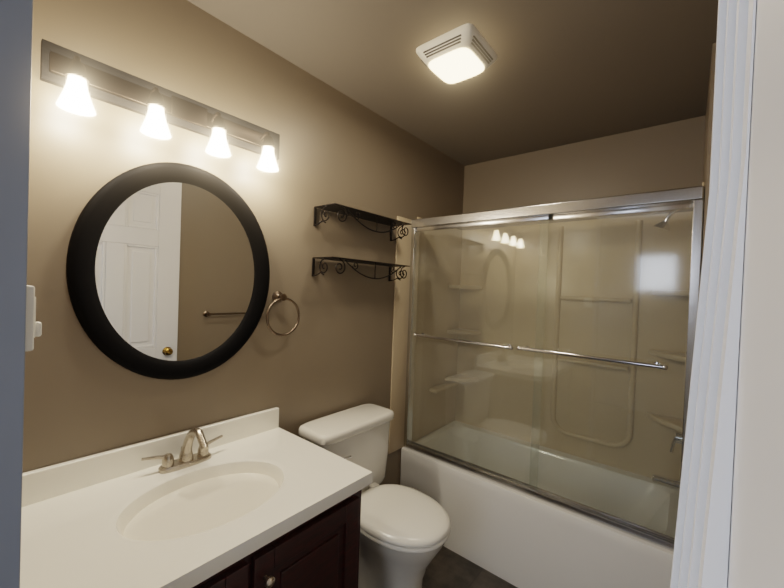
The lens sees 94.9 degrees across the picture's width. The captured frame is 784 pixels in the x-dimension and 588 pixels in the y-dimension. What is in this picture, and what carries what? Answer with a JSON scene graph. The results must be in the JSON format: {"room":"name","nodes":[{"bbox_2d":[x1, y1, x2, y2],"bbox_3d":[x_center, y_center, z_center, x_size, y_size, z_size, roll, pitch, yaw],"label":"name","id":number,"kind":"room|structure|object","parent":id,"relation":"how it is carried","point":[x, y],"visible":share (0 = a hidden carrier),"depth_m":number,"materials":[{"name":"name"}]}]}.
{"room":"bathroom","nodes":[
{"label":"bathroom","id":0,"kind":"room"},
{"bbox_2d":[22,0,464,484],"bbox_3d":[-0.316,0.226,1.981,0.100,2.570,2.780,3,1,39],"label":"wall","id":1,"kind":"structure","parent":0,"point":[79,402],"depth_m":1.48,"materials":[{"name":"paint"}]},
{"bbox_2d":[40,39,279,171],"bbox_3d":[-0.703,-0.612,1.270,0.140,0.194,0.760,3,1,39],"label":"light","id":2,"kind":"object","parent":1,"relation":"attached to","point":[82,77],"visible":1,"depth_m":1.16,"materials":[{"name":"grey metal"}]},
{"bbox_2d":[66,162,269,379],"bbox_3d":[-0.753,-0.079,1.327,0.032,0.784,0.668,3,1,39],"label":"mirror","id":3,"kind":"object","parent":1,"relation":"attached to","point":[168,267],"visible":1,"depth_m":1.28,"materials":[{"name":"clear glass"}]},
{"bbox_2d":[266,291,299,335],"bbox_3d":[-0.498,0.089,1.628,0.054,0.202,0.175,3,1,39],"label":"towel ring","id":4,"kind":"object","parent":1,"relation":"attached to","point":[277,296],"visible":1,"depth_m":1.61,"materials":[{"name":"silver metal"}]},
{"bbox_2d":[312,256,409,280],"bbox_3d":[-0.145,-0.127,1.965,0.153,0.095,0.605,3,1,39],"label":"shelf","id":5,"kind":"object","parent":1,"relation":"attached to","point":[332,258],"visible":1,"depth_m":1.86,"materials":[{"name":"metal"}]},
{"bbox_2d":[313,203,411,240],"bbox_3d":[-0.136,-0.377,1.962,0.153,0.095,0.605,3,1,39],"label":"shelf","id":6,"kind":"object","parent":1,"relation":"attached to","point":[333,207],"visible":1,"depth_m":1.89,"materials":[{"name":"metal"}]},
{"bbox_2d":[187,0,717,165],"bbox_3d":[0.376,-1.067,1.431,1.770,0.080,2.780,3,1,39],"label":"ceiling","id":7,"kind":"structure","parent":0,"point":[564,72],"depth_m":1.58,"materials":[{"name":"paint"}]},
{"bbox_2d":[416,23,497,83],"bbox_3d":[0.277,-0.997,1.544,0.270,0.069,0.270,3,1,39],"label":"fan light","id":8,"kind":"object","parent":7,"relation":"attached to","point":[462,53],"visible":1,"depth_m":1.48,"materials":[{"name":"white plastic"}]},
{"bbox_2d":[422,546,517,587],"bbox_3d":[-0.383,1.568,0.666,1.770,0.080,4.860,3,1,39],"label":"floor","id":9,"kind":"structure","parent":0,"point":[448,569],"depth_m":1.97,"materials":[{"name":"tile"}]},
{"bbox_2d":[20,407,372,587],"bbox_3d":[-0.587,0.988,1.123,0.624,1.052,0.883,3,1,39],"label":"vanity","id":10,"kind":"object","parent":9,"relation":"on","point":[246,501],"visible":0.99,"depth_m":1.07,"materials":[{"name":"white stone"}]},
{"bbox_2d":[299,404,450,587],"bbox_3d":[-0.053,1.081,1.692,0.687,0.891,0.512,3,1,39],"label":"toilet","id":11,"kind":"object","parent":9,"relation":"on","point":[403,529],"visible":0.75,"depth_m":1.60,"materials":[{"name":"ceramic"}]},
{"bbox_2d":[388,182,703,587],"bbox_3d":[0.834,0.528,2.151,1.476,2.045,0.852,3,1,39],"label":"bathtub","id":12,"kind":"object","parent":9,"relation":"on","point":[607,436],"visible":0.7,"depth_m":2.30,"materials":[{"name":"plastic"}]},
{"bbox_2d":[404,186,703,551],"bbox_3d":[0.686,0.293,1.957,1.474,1.519,0.068,3,1,39],"label":"frame","id":13,"kind":"object","parent":12,"relation":"on","point":[695,194],"depth_m":1.76,"materials":[{"name":"silver metal"}]},
{"bbox_2d":[408,202,692,541],"bbox_3d":[0.668,0.308,1.936,1.450,1.460,0.094,3,1,39],"label":"door","id":14,"kind":"structure","parent":13,"relation":"in","point":[688,205],"depth_m":1.82,"materials":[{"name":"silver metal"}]},
{"bbox_2d":[455,115,705,420],"bbox_3d":[1.180,0.274,2.483,1.570,2.570,0.100,3,1,39],"label":"wall","id":15,"kind":"structure","parent":0,"point":[667,156],"depth_m":2.33,"materials":[{"name":"paint"}]},
{"bbox_2d":[699,43,715,289],"bbox_3d":[1.489,0.296,1.696,0.090,2.570,0.720,3,1,39],"label":"wall","id":16,"kind":"structure","parent":0,"point":[709,111],"depth_m":1.44,"materials":[{"name":"paint"}]},
{"bbox_2d":[727,0,783,587],"bbox_3d":[0.112,0.269,0.040,0.108,2.570,0.340,3,1,39],"label":"wall","id":17,"kind":"structure","parent":0,"point":[756,538],"depth_m":0.11,"materials":[{"name":"white paint"}]},
{"bbox_3d":[-0.560,0.238,0.458,1.462,2.570,0.120,3,1,39],"label":"wall","id":18,"kind":"structure","parent":0,"visible":0},
{"bbox_2d":[25,285,41,350],"bbox_3d":[-0.531,0.033,0.530,0.072,0.092,0.022,3,1,39],"label":"light switch","id":19,"kind":"object","parent":18,"relation":"attached to","point":[33,328],"visible":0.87,"depth_m":0.50,"materials":[{"name":"white plastic"}]},
{"bbox_2d":[0,0,755,587],"bbox_3d":[-0.204,0.255,0.293,0.842,2.568,0.350,3,1,39],"label":"door frame","id":20,"kind":"structure","parent":18,"relation":"attached to","point":[701,544],"depth_m":0.19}
]}

